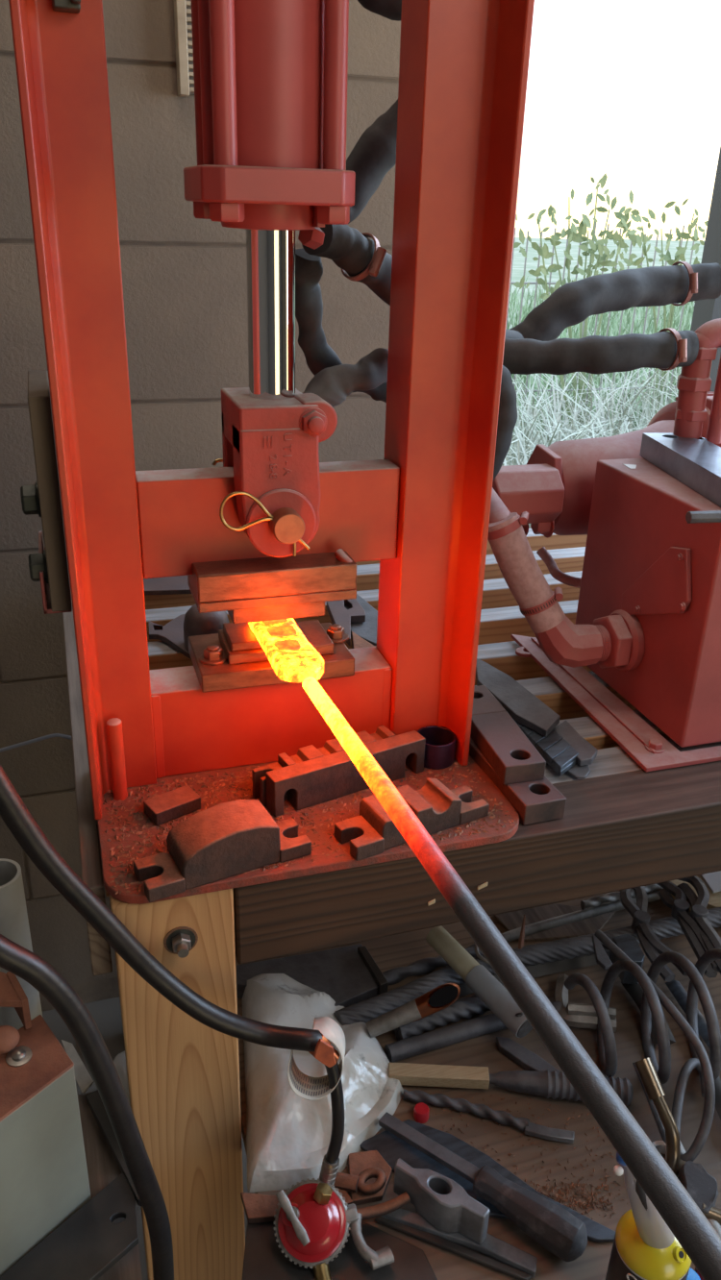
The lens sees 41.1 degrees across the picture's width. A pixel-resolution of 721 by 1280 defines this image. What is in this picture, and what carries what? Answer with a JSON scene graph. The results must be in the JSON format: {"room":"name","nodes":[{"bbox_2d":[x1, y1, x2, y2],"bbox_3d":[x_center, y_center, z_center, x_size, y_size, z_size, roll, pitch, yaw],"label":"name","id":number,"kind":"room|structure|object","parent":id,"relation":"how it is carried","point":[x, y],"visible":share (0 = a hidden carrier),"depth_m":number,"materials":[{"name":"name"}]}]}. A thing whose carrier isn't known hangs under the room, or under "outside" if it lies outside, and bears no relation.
{"room":"blacksmith workshop","nodes":[
{"label":"blacksmith workshop","id":0,"kind":"room"},
{"bbox_2d":[42,996,254,1279],"bbox_3d":[0.149,1.292,0.399,4.325,0.064,3.371,-6,26,-16],"label":"floor","id":1,"kind":"structure","parent":0,"point":[106,1014],"depth_m":1.64,"materials":[{"name":"grey"}]},
{"bbox_2d":[0,858,42,1030],"bbox_3d":[-0.341,0.548,1.022,0.046,0.739,0.046,-6,26,-16],"label":"pipe","id":2,"kind":"object","parent":1,"relation":"on","point":[14,926],"visible":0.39,"depth_m":0.89,"materials":[{"name":"white plastic"}]},
{"bbox_2d":[77,1089,142,1279],"bbox_3d":[-0.373,0.764,0.708,0.489,0.607,0.445,-6,26,-16],"label":"bench","id":3,"kind":"object","parent":1,"relation":"on","point":[103,1169],"depth_m":0.78,"materials":[{"name":"brown wood"}]},
{"bbox_2d":[0,971,91,1276],"bbox_3d":[-0.289,0.358,0.698,0.121,0.180,0.162,20,30,34],"label":"metal box","id":4,"kind":"object","parent":3,"relation":"on","point":[44,1181],"depth_m":0.68,"materials":[{"name":"metal"}]},
{"bbox_2d":[0,1172,138,1279],"bbox_3d":[-0.208,0.447,0.697,0.051,0.006,0.144,20,31,35],"label":"plate","id":5,"kind":"object","parent":3,"relation":"on","point":[87,1243],"visible":0.9,"depth_m":0.70,"materials":[{"name":"metal"}]},
{"bbox_2d":[61,1039,93,1094],"bbox_3d":[-0.251,0.376,0.852,0.012,0.002,0.066,-14,29,-30],"label":"paper scrap","id":6,"kind":"object","parent":3,"relation":"on","point":[83,1077],"visible":0.94,"depth_m":0.85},
{"bbox_2d":[0,934,173,1279],"bbox_3d":[-0.185,0.349,0.642,0.107,0.433,0.019,-4,25,-12],"label":"gas hose","id":7,"kind":"object","parent":3,"relation":"on","point":[14,958],"visible":1,"depth_m":0.61,"materials":[{"name":"rubber"}]},
{"bbox_2d":[62,528,720,1279],"bbox_3d":[0.294,0.370,1.313,1.254,0.857,0.734,-6,26,-16],"label":"workbench","id":8,"kind":"object","parent":1,"relation":"on","point":[623,825],"visible":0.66,"depth_m":0.77,"materials":[{"name":"brown wood"}]},
{"bbox_2d":[0,733,71,752],"bbox_3d":[-0.438,0.158,1.337,0.082,0.075,0.204,23,32,39],"label":"cable","id":9,"kind":"object","parent":8,"relation":"attached to","point":[35,740],"visible":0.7,"depth_m":1.31,"materials":[{"name":"grey plastic"}]},
{"bbox_2d":[143,575,191,595],"bbox_3d":[-0.229,-0.067,1.190,0.087,0.006,0.055,-6,26,-16],"label":"bar","id":10,"kind":"object","parent":8,"relation":"on","point":[166,585],"visible":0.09,"depth_m":1.18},
{"bbox_2d":[147,614,191,659],"bbox_3d":[-0.201,-0.002,1.049,0.057,0.006,0.118,-6,26,-16],"label":"plate","id":11,"kind":"object","parent":8,"relation":"on","point":[171,633],"visible":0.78,"depth_m":1.05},
{"bbox_2d":[166,929,196,951],"bbox_3d":[-0.128,0.215,0.687,0.021,0.021,0.001,-6,26,-16],"label":"washer","id":12,"kind":"object","parent":8,"relation":"in","point":[176,939],"depth_m":0.68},
{"bbox_2d":[183,603,228,651],"bbox_3d":[-0.163,-0.013,1.017,0.048,0.055,0.048,-6,26,-16],"label":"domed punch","id":13,"kind":"object","parent":8,"relation":"on","point":[195,623],"visible":0.3,"depth_m":1.00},
{"bbox_2d":[8,0,534,904],"bbox_3d":[-0.041,-0.256,0.617,0.321,0.840,0.214,-6,26,-16],"label":"press","id":14,"kind":"object","parent":8,"relation":"on","point":[276,531],"visible":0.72,"depth_m":0.69,"materials":[{"name":"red metal"}]},
{"bbox_2d":[20,369,72,614],"bbox_3d":[-0.230,-0.107,0.693,0.026,0.155,0.105,-6,26,-16],"label":"plank","id":15,"kind":"object","parent":14,"relation":"attached to","point":[49,567],"visible":1,"depth_m":0.66,"materials":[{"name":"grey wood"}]},
{"bbox_2d":[143,785,200,825],"bbox_3d":[-0.146,0.128,0.747,0.039,0.012,0.022,-17,30,-35],"label":"bar","id":16,"kind":"object","parent":14,"relation":"on","point":[162,808],"visible":1,"depth_m":0.74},
{"bbox_2d":[133,799,311,902],"bbox_3d":[-0.098,0.143,0.686,0.122,0.038,0.040,-11,28,-26],"label":"die","id":17,"kind":"object","parent":14,"relation":"on","point":[228,839],"visible":1,"depth_m":0.67,"materials":[{"name":"orange metal"}]},
{"bbox_2d":[251,725,425,816],"bbox_3d":[-0.016,0.103,0.784,0.142,0.032,0.036,-13,28,-28],"label":"die","id":18,"kind":"object","parent":14,"relation":"on","point":[311,776],"visible":0.92,"depth_m":0.77,"materials":[{"name":"orange metal"}]},
{"bbox_2d":[295,244,386,407],"bbox_3d":[0.004,-0.257,0.806,0.166,0.140,0.035,-21,33,-40],"label":"hose","id":19,"kind":"object","parent":14,"relation":"attached to","point":[308,325],"visible":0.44,"depth_m":0.76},
{"bbox_2d":[305,349,388,406],"bbox_3d":[0.042,-0.226,0.811,0.199,0.050,0.045,-18,31,-37],"label":"hose","id":20,"kind":"object","parent":14,"relation":"attached to","point":[359,372],"visible":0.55,"depth_m":0.76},
{"bbox_2d":[345,0,401,221],"bbox_3d":[-0.009,-0.421,0.733,0.218,0.196,0.074,-19,32,-37],"label":"hose","id":21,"kind":"object","parent":14,"relation":"attached to","point":[374,155],"visible":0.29,"depth_m":0.76,"materials":[{"name":"rubber"}]},
{"bbox_2d":[334,778,489,861],"bbox_3d":[0.040,0.132,0.735,0.120,0.026,0.037,-13,28,-28],"label":"die","id":22,"kind":"object","parent":14,"relation":"on","point":[437,807],"visible":0.91,"depth_m":0.72,"materials":[{"name":"orange metal"}]},
{"bbox_2d":[301,223,523,339],"bbox_3d":[0.063,-0.291,0.814,0.043,0.132,0.299,19,30,33],"label":"hose","id":23,"kind":"object","parent":14,"relation":"attached to","point":[349,250],"visible":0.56,"depth_m":0.71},
{"bbox_2d":[417,725,456,769],"bbox_3d":[0.064,0.092,0.826,0.035,0.023,0.035,-6,26,-16],"label":"ring","id":24,"kind":"object","parent":14,"relation":"on","point":[440,741],"visible":0.8,"depth_m":0.82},
{"bbox_2d":[247,618,720,1279],"bbox_3d":[0.028,0.110,0.534,0.036,0.020,0.652,-7,26,-18],"label":"metal rod","id":25,"kind":"object","parent":14,"relation":"attached to","point":[291,657],"visible":0.88,"depth_m":0.43,"materials":[{"name":"metal"}]},
{"bbox_2d":[344,593,377,645],"bbox_3d":[0.002,-0.025,1.108,0.050,0.008,0.174,-6,26,-16],"label":"plate","id":26,"kind":"object","parent":8,"relation":"on","point":[367,629],"visible":0.27,"depth_m":1.08,"materials":[{"name":"metal"}]},
{"bbox_2d":[326,598,365,645],"bbox_3d":[-0.014,-0.028,1.088,0.039,0.009,0.147,-3,25,-10],"label":"plate","id":27,"kind":"object","parent":26,"relation":"on","point":[338,614],"visible":0.65,"depth_m":1.08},
{"bbox_2d":[351,631,376,648],"bbox_3d":[0.008,0.008,1.022,0.033,0.013,0.059,0,25,-3],"label":"red offcut","id":28,"kind":"object","parent":8,"relation":"on","point":[357,642],"visible":0.33,"depth_m":1.02,"materials":[{"name":"orange metal"}]},
{"bbox_2d":[471,685,505,714],"bbox_3d":[0.105,0.070,0.878,0.038,0.036,0.052,-6,26,-16],"label":"block","id":29,"kind":"object","parent":8,"relation":"on","point":[484,701],"visible":0.22,"depth_m":0.86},
{"bbox_2d":[467,737,566,825],"bbox_3d":[0.124,0.111,0.813,0.036,0.019,0.128,-7,26,-19],"label":"block","id":30,"kind":"object","parent":8,"relation":"on","point":[538,800],"visible":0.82,"depth_m":0.77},
{"bbox_2d":[469,711,545,784],"bbox_3d":[0.123,0.090,0.814,0.037,0.017,0.087,-5,25,-14],"label":"block","id":31,"kind":"object","parent":30,"relation":"on","point":[511,755],"visible":0.96,"depth_m":0.80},
{"bbox_2d":[513,719,578,776],"bbox_3d":[0.160,0.083,0.880,0.029,0.009,0.139,-7,26,-18],"label":"bar","id":32,"kind":"object","parent":8,"relation":"on","point":[559,754],"visible":0.56,"depth_m":0.84,"materials":[{"name":"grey metal"}]},
{"bbox_2d":[475,658,559,737],"bbox_3d":[0.142,0.052,0.922,0.036,0.008,0.153,-9,27,-22],"label":"bar","id":33,"kind":"object","parent":32,"relation":"on","point":[524,707],"visible":0.84,"depth_m":0.90,"materials":[{"name":"metal"}]},
{"bbox_2d":[553,720,596,765],"bbox_3d":[0.191,0.092,0.862,0.024,0.007,0.067,-6,26,-16],"label":"bar","id":34,"kind":"object","parent":8,"relation":"on","point":[587,752],"visible":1,"depth_m":0.85,"materials":[{"name":"metal"}]},
{"bbox_2d":[566,763,590,778],"bbox_3d":[0.182,0.105,0.849,0.028,0.002,0.063,-6,26,-16],"label":"bar","id":35,"kind":"object","parent":8,"relation":"on","point":[578,772],"visible":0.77,"depth_m":0.83,"materials":[{"name":"metal"}]},
{"bbox_2d":[487,291,720,772],"bbox_3d":[0.391,-0.160,0.977,0.602,0.389,0.386,-6,26,-16],"label":"hydraulic power unit","id":36,"kind":"object","parent":8,"relation":"on","point":[648,624],"visible":0.91,"depth_m":0.90,"materials":[{"name":"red metal"}]},
{"bbox_2d":[492,365,517,481],"bbox_3d":[0.110,-0.184,0.871,0.065,0.138,0.028,-6,26,-16],"label":"hose","id":37,"kind":"object","parent":36,"relation":"attached to","point":[507,416],"visible":0.2,"depth_m":0.86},
{"bbox_2d":[502,327,700,374],"bbox_3d":[0.210,-0.266,0.890,0.214,0.045,0.053,-2,25,-7],"label":"hose","id":38,"kind":"object","parent":36,"relation":"attached to","point":[661,351],"visible":0.91,"depth_m":0.87,"materials":[{"name":"rubber"}]},
{"bbox_2d":[510,261,720,341],"bbox_3d":[0.265,-0.346,1.018,0.264,0.104,0.055,-9,27,-22],"label":"hose","id":39,"kind":"object","parent":36,"relation":"attached to","point":[573,303],"visible":0.87,"depth_m":0.99,"materials":[{"name":"rubber"}]},
{"bbox_2d":[639,432,720,507],"bbox_3d":[0.319,-0.157,0.877,0.055,0.023,0.191,-1,25,-7],"label":"block","id":40,"kind":"object","parent":36,"relation":"on","point":[696,463],"visible":0.98,"depth_m":0.88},
{"bbox_2d":[685,510,720,523],"bbox_3d":[0.288,-0.098,0.761,0.061,0.010,0.010,-3,25,-10],"label":"rod","id":41,"kind":"object","parent":36,"relation":"on","point":[709,516],"visible":1,"depth_m":0.76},
{"bbox_2d":[235,890,720,1279],"bbox_3d":[0.310,0.580,1.132,1.100,0.627,0.922,-6,26,-16],"label":"shelf","id":42,"kind":"object","parent":1,"relation":"on","point":[402,949],"depth_m":0.82,"materials":[{"name":"brown wood"}]},
{"bbox_2d":[113,1050,130,1105],"bbox_3d":[-0.200,0.383,0.832,0.036,0.020,0.079,-6,26,-16],"label":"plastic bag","id":43,"kind":"object","parent":42,"relation":"on","point":[119,1061],"visible":0.23,"depth_m":0.83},
{"bbox_2d":[240,1187,353,1223],"bbox_3d":[-0.048,0.427,0.730,0.084,0.006,0.024,-2,25,-8],"label":"plate","id":44,"kind":"object","parent":42,"relation":"on","point":[258,1208],"visible":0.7,"depth_m":0.72,"materials":[{"name":"orange metal"}]},
{"bbox_2d":[236,943,377,1007],"bbox_3d":[-0.050,0.334,0.926,0.135,0.018,0.077,-6,26,-16],"label":"steel tray","id":45,"kind":"object","parent":42,"relation":"on","point":[341,973],"visible":0.73,"depth_m":0.93,"materials":[{"name":"metal"}]},
{"bbox_2d":[357,945,388,995],"bbox_3d":[0.012,0.326,0.940,0.008,0.023,0.055,-9,27,-22],"label":"iron","id":46,"kind":"object","parent":45,"relation":"on","point":[377,974],"visible":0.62,"depth_m":0.93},
{"bbox_2d":[241,973,403,1192],"bbox_3d":[-0.034,0.360,0.842,0.137,0.044,0.221,-2,25,-8],"label":"plastic bag","id":47,"kind":"object","parent":42,"relation":"on","point":[288,1134],"visible":0.66,"depth_m":0.80,"materials":[{"name":"plastic"}]},
{"bbox_2d":[241,1221,437,1279],"bbox_3d":[-0.013,0.451,0.694,0.146,0.002,0.068,2,25,1],"label":"sheet","id":48,"kind":"object","parent":42,"relation":"on","point":[263,1259],"visible":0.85,"depth_m":0.69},
{"bbox_2d":[273,1178,393,1279],"bbox_3d":[-0.020,0.428,0.692,0.089,0.056,0.052,15,28,27],"label":"gas regulator","id":49,"kind":"object","parent":48,"relation":"on","point":[313,1221],"visible":1,"depth_m":0.69,"materials":[{"name":"red"}]},
{"bbox_2d":[0,763,344,1184],"bbox_3d":[-0.121,0.218,0.642,0.230,0.401,0.049,-1,25,-5],"label":"gas hose","id":50,"kind":"object","parent":49,"relation":"attached to","point":[13,812],"visible":1,"depth_m":0.65,"materials":[{"name":"rubber"}]},
{"bbox_2d":[289,1051,342,1096],"bbox_3d":[-0.031,0.302,0.693,0.047,0.048,0.032,-6,26,-16],"label":"clamp","id":51,"kind":"object","parent":50,"relation":"attached to","point":[302,1084],"depth_m":0.69,"materials":[{"name":"grey"}]},
{"bbox_2d":[345,1203,393,1270],"bbox_3d":[0.005,0.430,0.695,0.029,0.023,0.042,-6,26,-16],"label":"outlet","id":52,"kind":"object","parent":49,"relation":"attached to","point":[382,1257],"depth_m":0.69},
{"bbox_2d":[347,1150,392,1205],"bbox_3d":[0.008,0.422,0.755,0.034,0.006,0.042,-1,25,-5],"label":"plate","id":53,"kind":"object","parent":42,"relation":"on","point":[357,1162],"visible":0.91,"depth_m":0.76,"materials":[{"name":"orange metal"}]},
{"bbox_2d":[334,1167,386,1195],"bbox_3d":[0.000,0.417,0.741,0.040,0.014,0.020,3,25,3],"label":"bolt","id":54,"kind":"object","parent":53,"relation":"on","point":[343,1181],"visible":0.98,"depth_m":0.74,"materials":[{"name":"orange metal"}]},
{"bbox_2d":[356,1191,410,1220],"bbox_3d":[0.011,0.424,0.716,0.054,0.008,0.011,-6,26,-16],"label":"hook","id":55,"kind":"object","parent":42,"relation":"on","point":[370,1212],"visible":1,"depth_m":0.71,"materials":[{"name":"orange metal"}]},
{"bbox_2d":[366,983,460,1037],"bbox_3d":[0.048,0.332,0.857,0.087,0.042,0.018,-4,25,-13],"label":"copper pipe","id":56,"kind":"object","parent":42,"relation":"on","point":[443,996],"visible":1,"depth_m":0.85,"materials":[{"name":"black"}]},
{"bbox_2d":[413,1102,429,1123],"bbox_3d":[0.051,0.397,0.807,0.013,0.010,0.013,-6,26,-16],"label":"stopper","id":57,"kind":"object","parent":42,"relation":"on","point":[421,1111],"visible":1,"depth_m":0.80,"materials":[{"name":"red"}]},
{"bbox_2d":[382,943,483,985],"bbox_3d":[0.077,0.324,0.965,0.147,0.015,0.016,-9,27,-22],"label":"bar","id":58,"kind":"object","parent":42,"relation":"on","point":[395,975],"visible":0.61,"depth_m":0.95,"materials":[{"name":"metal"}]},
{"bbox_2d":[393,1157,489,1244],"bbox_3d":[0.059,0.417,0.716,0.076,0.030,0.022,21,31,35],"label":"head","id":59,"kind":"object","parent":42,"relation":"on","point":[443,1202],"visible":1,"depth_m":0.71},
{"bbox_2d":[393,994,491,1040],"bbox_3d":[0.079,0.349,0.895,0.101,0.019,0.022,-10,27,-24],"label":"bar","id":60,"kind":"object","parent":42,"relation":"on","point":[464,1007],"visible":0.64,"depth_m":0.89,"materials":[{"name":"metal"}]},
{"bbox_2d":[380,1208,537,1278],"bbox_3d":[0.072,0.441,0.712,0.118,0.008,0.016,11,26,18],"label":"bar","id":61,"kind":"object","parent":42,"relation":"on","point":[493,1247],"visible":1,"depth_m":0.70,"materials":[{"name":"metal"}]},
{"bbox_2d":[384,1001,564,1062],"bbox_3d":[0.107,0.359,0.886,0.177,0.016,0.020,-7,26,-18],"label":"pipe","id":62,"kind":"object","parent":42,"relation":"on","point":[430,1041],"visible":0.73,"depth_m":0.87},
{"bbox_2d":[425,925,532,1037],"bbox_3d":[0.110,0.316,0.895,0.024,0.035,0.130,-15,30,-33],"label":"tube","id":63,"kind":"object","parent":42,"relation":"on","point":[476,976],"visible":0.8,"depth_m":0.88,"materials":[{"name":"grey metal"}]},
{"bbox_2d":[360,1119,615,1242],"bbox_3d":[0.098,0.426,0.754,0.207,0.004,0.053,13,27,23],"label":"sheet","id":64,"kind":"object","parent":42,"relation":"on","point":[391,1147],"visible":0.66,"depth_m":0.77,"materials":[{"name":"metal"}]},
{"bbox_2d":[378,1111,587,1261],"bbox_3d":[0.091,0.414,0.744,0.180,0.031,0.030,20,30,34],"label":"file","id":65,"kind":"object","parent":64,"relation":"on","point":[562,1234],"visible":1,"depth_m":0.71,"materials":[{"name":"metal"}]},
{"bbox_2d":[402,1088,574,1143],"bbox_3d":[0.106,0.399,0.808,0.144,0.011,0.015,9,25,14],"label":"rod","id":66,"kind":"object","parent":42,"relation":"on","point":[440,1100],"visible":1,"depth_m":0.81,"materials":[{"name":"metal"}]},
{"bbox_2d":[388,1062,633,1107],"bbox_3d":[0.128,0.381,0.831,0.209,0.024,0.024,4,25,4],"label":"tool","id":67,"kind":"object","parent":42,"relation":"on","point":[548,1084],"visible":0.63,"depth_m":0.83,"materials":[{"name":"brown wood"}]},
{"bbox_2d":[333,907,720,1025],"bbox_3d":[0.201,0.315,0.964,0.482,0.020,0.041,-7,26,-19],"label":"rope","id":68,"kind":"object","parent":42,"relation":"on","point":[364,1011],"visible":0.52,"depth_m":0.95,"materials":[{"name":"metal"}]},
{"bbox_2d":[474,942,489,964],"bbox_3d":[0.121,0.306,0.946,0.018,0.004,0.045,-6,26,-16],"label":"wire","id":69,"kind":"object","parent":68,"relation":"on","point":[477,952],"visible":0.59,"depth_m":0.94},
{"bbox_2d":[517,914,525,948],"bbox_3d":[0.162,0.300,0.963,0.006,0.032,0.038,7,25,11],"label":"spike","id":70,"kind":"object","parent":68,"relation":"on","point":[522,932],"visible":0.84,"depth_m":0.96,"materials":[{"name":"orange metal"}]},
{"bbox_2d":[495,1036,559,1072],"bbox_3d":[0.154,0.378,0.858,0.080,0.008,0.016,21,31,35],"label":"bar","id":71,"kind":"object","parent":42,"relation":"on","point":[520,1055],"visible":0.77,"depth_m":0.86,"materials":[{"name":"metal"}]},
{"bbox_2d":[429,1095,627,1220],"bbox_3d":[0.133,0.418,0.777,0.169,0.002,0.118,1,25,-2],"label":"wood shavings","id":72,"kind":"object","parent":42,"relation":"on","point":[555,1195],"visible":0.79,"depth_m":0.75},
{"bbox_2d":[457,950,610,996],"bbox_3d":[0.174,0.329,0.957,0.181,0.012,0.023,-6,26,-16],"label":"bar","id":73,"kind":"object","parent":42,"relation":"on","point":[549,968],"visible":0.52,"depth_m":0.96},
{"bbox_2d":[492,903,615,941],"bbox_3d":[0.213,0.301,1.034,0.131,0.003,0.063,-6,26,-16],"label":"timber offcut","id":74,"kind":"object","parent":42,"relation":"on","point":[510,921],"visible":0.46,"depth_m":1.03,"materials":[{"name":"brown wood"}]},
{"bbox_2d":[500,889,660,942],"bbox_3d":[0.227,0.299,1.032,0.226,0.011,0.014,-9,27,-22],"label":"rod","id":75,"kind":"object","parent":42,"relation":"on","point":[511,935],"visible":0.68,"depth_m":1.03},
{"bbox_2d":[591,935,612,970],"bbox_3d":[0.229,0.301,0.926,0.012,0.005,0.044,-3,25,-10],"label":"scrap","id":76,"kind":"object","parent":42,"relation":"on","point":[603,960],"visible":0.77,"depth_m":0.92,"materials":[{"name":"metal"}]},
{"bbox_2d":[580,883,663,910],"bbox_3d":[0.295,0.279,1.058,0.118,0.011,0.012,-8,26,-20],"label":"rod","id":77,"kind":"object","parent":42,"relation":"on","point":[594,901],"visible":0.7,"depth_m":1.04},
{"bbox_2d":[609,934,644,984],"bbox_3d":[0.262,0.312,0.940,0.023,0.029,0.039,-3,25,-10],"label":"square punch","id":78,"kind":"object","parent":42,"relation":"on","point":[627,943],"visible":0.59,"depth_m":0.93,"materials":[{"name":"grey metal"}]},
{"bbox_2d":[564,947,720,1084],"bbox_3d":[0.278,0.333,0.854,0.182,0.114,0.109,0,25,-3],"label":"coil spring","id":79,"kind":"object","parent":42,"relation":"on","point":[651,1006],"visible":0.88,"depth_m":0.83,"materials":[{"name":"metal"}]},
{"bbox_2d":[605,1152,690,1279],"bbox_3d":[0.184,0.386,0.626,0.064,0.189,0.049,5,25,8],"label":"glue bottle","id":80,"kind":"object","parent":42,"relation":"on","point":[644,1247],"visible":0.8,"depth_m":0.61,"materials":[{"name":"yellow"}]},
{"bbox_2d":[672,1245,687,1263],"bbox_3d":[0.203,0.391,0.612,0.009,0.009,0.009,-17,31,-36],"label":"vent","id":81,"kind":"object","parent":80,"relation":"attached to","point":[679,1256],"depth_m":0.61,"materials":[{"name":"yellow paint"}]},
{"bbox_2d":[620,981,675,1044],"bbox_3d":[0.274,0.352,0.915,0.024,0.010,0.080,-3,25,-9],"label":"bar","id":82,"kind":"object","parent":42,"relation":"on","point":[634,991],"visible":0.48,"depth_m":0.92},
{"bbox_2d":[632,1061,665,1143],"bbox_3d":[0.242,0.384,0.798,0.007,0.043,0.058,-8,26,-20],"label":"rod","id":83,"kind":"object","parent":42,"relation":"on","point":[654,1113],"visible":0.48,"depth_m":0.79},
{"bbox_2d":[618,886,687,982],"bbox_3d":[0.294,0.293,0.976,0.035,0.018,0.136,-1,25,-6],"label":"tongs","id":84,"kind":"object","parent":42,"relation":"on","point":[650,943],"visible":0.85,"depth_m":0.97,"materials":[{"name":"metal"}]},
{"bbox_2d":[593,929,714,1161],"bbox_3d":[0.266,0.343,0.836,0.061,0.084,0.189,-3,25,-11],"label":"rod","id":85,"kind":"object","parent":42,"relation":"on","point":[702,1065],"visible":0.94,"depth_m":0.79,"materials":[{"name":"metal"}]},
{"bbox_2d":[634,1057,680,1176],"bbox_3d":[0.240,0.381,0.772,0.017,0.073,0.065,-7,26,-19],"label":"tube","id":86,"kind":"object","parent":42,"relation":"on","point":[653,1089],"visible":0.94,"depth_m":0.76,"materials":[{"name":"brown metal"}]},
{"bbox_2d":[652,1140,678,1177],"bbox_3d":[0.244,0.419,0.773,0.028,0.010,0.028,-6,26,-16],"label":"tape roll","id":87,"kind":"object","parent":42,"relation":"on","point":[660,1145],"visible":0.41,"depth_m":0.78,"materials":[{"name":"white"}]},
{"bbox_2d":[664,979,709,1048],"bbox_3d":[0.317,0.356,0.909,0.016,0.008,0.089,-4,25,-12],"label":"bar","id":88,"kind":"object","parent":42,"relation":"on","point":[677,991],"visible":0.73,"depth_m":0.92,"materials":[{"name":"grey metal"}]},
{"bbox_2d":[656,881,718,977],"bbox_3d":[0.331,0.286,0.970,0.024,0.018,0.138,-1,25,-6],"label":"tongs","id":89,"kind":"object","parent":42,"relation":"on","point":[679,907],"visible":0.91,"depth_m":0.97,"materials":[{"name":"metal"}]},
{"bbox_2d":[657,875,720,910],"bbox_3d":[0.388,0.282,1.065,0.060,0.021,0.124,-19,32,-38],"label":"timber offcut","id":90,"kind":"object","parent":42,"relation":"on","point":[714,900],"visible":0.14,"depth_m":1.05,"materials":[{"name":"brown wood"}]},
{"bbox_2d":[699,870,720,892],"bbox_3d":[0.406,0.263,1.071,0.063,0.003,0.037,-8,26,-20],"label":"sheet","id":91,"kind":"object","parent":90,"relation":"on","point":[712,880],"visible":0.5,"depth_m":1.06,"materials":[{"name":"grey"}]},
{"bbox_2d":[686,1267,700,1279],"bbox_3d":[0.215,0.448,0.647,0.023,0.060,0.023,-6,26,-16],"label":"tube","id":92,"kind":"object","parent":42,"relation":"on","point":[692,1274],"visible":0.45,"depth_m":0.64,"materials":[{"name":"blue"}]},
{"bbox_2d":[677,1159,717,1213],"bbox_3d":[0.261,0.428,0.742,0.027,0.023,0.043,6,25,10],"label":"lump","id":93,"kind":"object","parent":42,"relation":"on","point":[699,1182],"visible":0.64,"depth_m":0.74,"materials":[{"name":"grey stone"}]},
{"bbox_2d":[693,1266,703,1279],"bbox_3d":[0.233,0.445,0.657,0.015,0.059,0.015,-6,26,-16],"label":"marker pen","id":94,"kind":"object","parent":42,"relation":"on","point":[695,1269],"visible":0.11,"depth_m":0.65,"materials":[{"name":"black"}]},
{"bbox_2d":[677,1139,720,1237],"bbox_3d":[0.263,0.436,0.730,0.013,0.013,0.122,-1,25,-7],"label":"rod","id":95,"kind":"object","parent":42,"relation":"on","point":[716,1225],"visible":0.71,"depth_m":0.72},
{"bbox_2d":[677,875,720,974],"bbox_3d":[0.347,0.285,0.959,0.027,0.018,0.158,2,25,0],"label":"tongs","id":96,"kind":"object","parent":42,"relation":"on","point":[698,904],"visible":0.91,"depth_m":0.97,"materials":[{"name":"metal"}]},
{"bbox_2d":[702,1203,720,1224],"bbox_3d":[0.276,0.437,0.723,0.041,0.018,0.011,9,26,15],"label":"tube","id":97,"kind":"object","parent":42,"relation":"on","point":[714,1214],"visible":0.5,"depth_m":0.72,"materials":[{"name":"brown metal"}]},
{"bbox_2d":[713,1076,720,1119],"bbox_3d":[0.309,0.396,0.821,0.016,0.008,0.077,1,25,-2],"label":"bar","id":98,"kind":"object","parent":42,"relation":"on","point":[717,1082],"visible":0.33,"depth_m":0.82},
{"bbox_2d":[0,0,400,1011],"bbox_3d":[-0.719,-0.380,1.201,1.794,2.258,0.114,-6,26,-16],"label":"wall","id":99,"kind":"structure","parent":0,"point":[184,280],"depth_m":1.29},
{"bbox_2d":[173,0,194,97],"bbox_3d":[-0.204,-0.798,1.102,0.023,0.305,0.022,-6,26,-16],"label":"ruler","id":100,"kind":"object","parent":99,"relation":"attached to","point":[183,29],"visible":0.7,"depth_m":1.14,"materials":[{"name":"brown"}]},
{"bbox_2d":[689,145,720,391],"bbox_3d":[0.893,-0.714,1.582,1.590,1.304,0.064,-6,26,-16],"label":"window","id":101,"kind":"structure","parent":99,"relation":"in","point":[704,310],"depth_m":1.52,"materials":[{"name":"grey"}]},
{"bbox_2d":[615,1242,686,1279],"bbox_3d":[0.190,0.434,0.647,0.048,0.084,0.048,-6,26,-16],"label":"label","id":102,"kind":"object","parent":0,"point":[630,1263],"depth_m":0.61,"materials":[{"name":"yellow"}]},
{"label":"outside","id":103,"kind":"structure","parent":0,"visible":0},
{"bbox_2d":[507,237,704,525],"bbox_3d":[6.129,-6.843,17.516,33.072,0.186,29.256,-6,26,-16],"label":"ground","id":104,"kind":"structure","parent":103,"point":[518,262],"depth_m":18.34,"materials":[{"name":"plant"}]},
{"bbox_2d":[512,172,662,438],"bbox_3d":[0.693,-1.005,3.151,0.555,0.952,0.133,-6,26,-16],"label":"leafy plant","id":105,"kind":"object","parent":104,"relation":"on","point":[572,234],"visible":0.69,"depth_m":3.04,"materials":[{"name":"green plant"}]},
{"bbox_2d":[500,307,687,528],"bbox_3d":[1.046,-0.678,2.918,2.552,0.593,2.636,4,25,4],"label":"dry grass","id":106,"kind":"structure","parent":104,"relation":"on","point":[524,445],"depth_m":2.92,"materials":[{"name":"plant"}]},
{"bbox_2d":[507,275,694,438],"bbox_3d":[3.112,-2.460,7.345,8.641,0.264,6.319,-6,26,-16],"label":"grass","id":107,"kind":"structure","parent":104,"relation":"on","point":[526,310],"depth_m":6.67,"materials":[{"name":"plant"}]},
{"bbox_2d":[506,221,696,441],"bbox_3d":[1.371,-1.180,3.756,3.053,0.878,0.038,-6,26,-16],"label":"wire fence","id":108,"kind":"object","parent":104,"relation":"on","point":[510,283],"visible":0.09,"depth_m":3.56,"materials":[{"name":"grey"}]},
{"bbox_2d":[615,198,707,413],"bbox_3d":[1.024,-1.067,3.380,0.394,0.890,0.139,-6,26,-16],"label":"sapling","id":109,"kind":"object","parent":104,"relation":"on","point":[679,254],"visible":0.49,"depth_m":3.25,"materials":[{"name":"green plant"}]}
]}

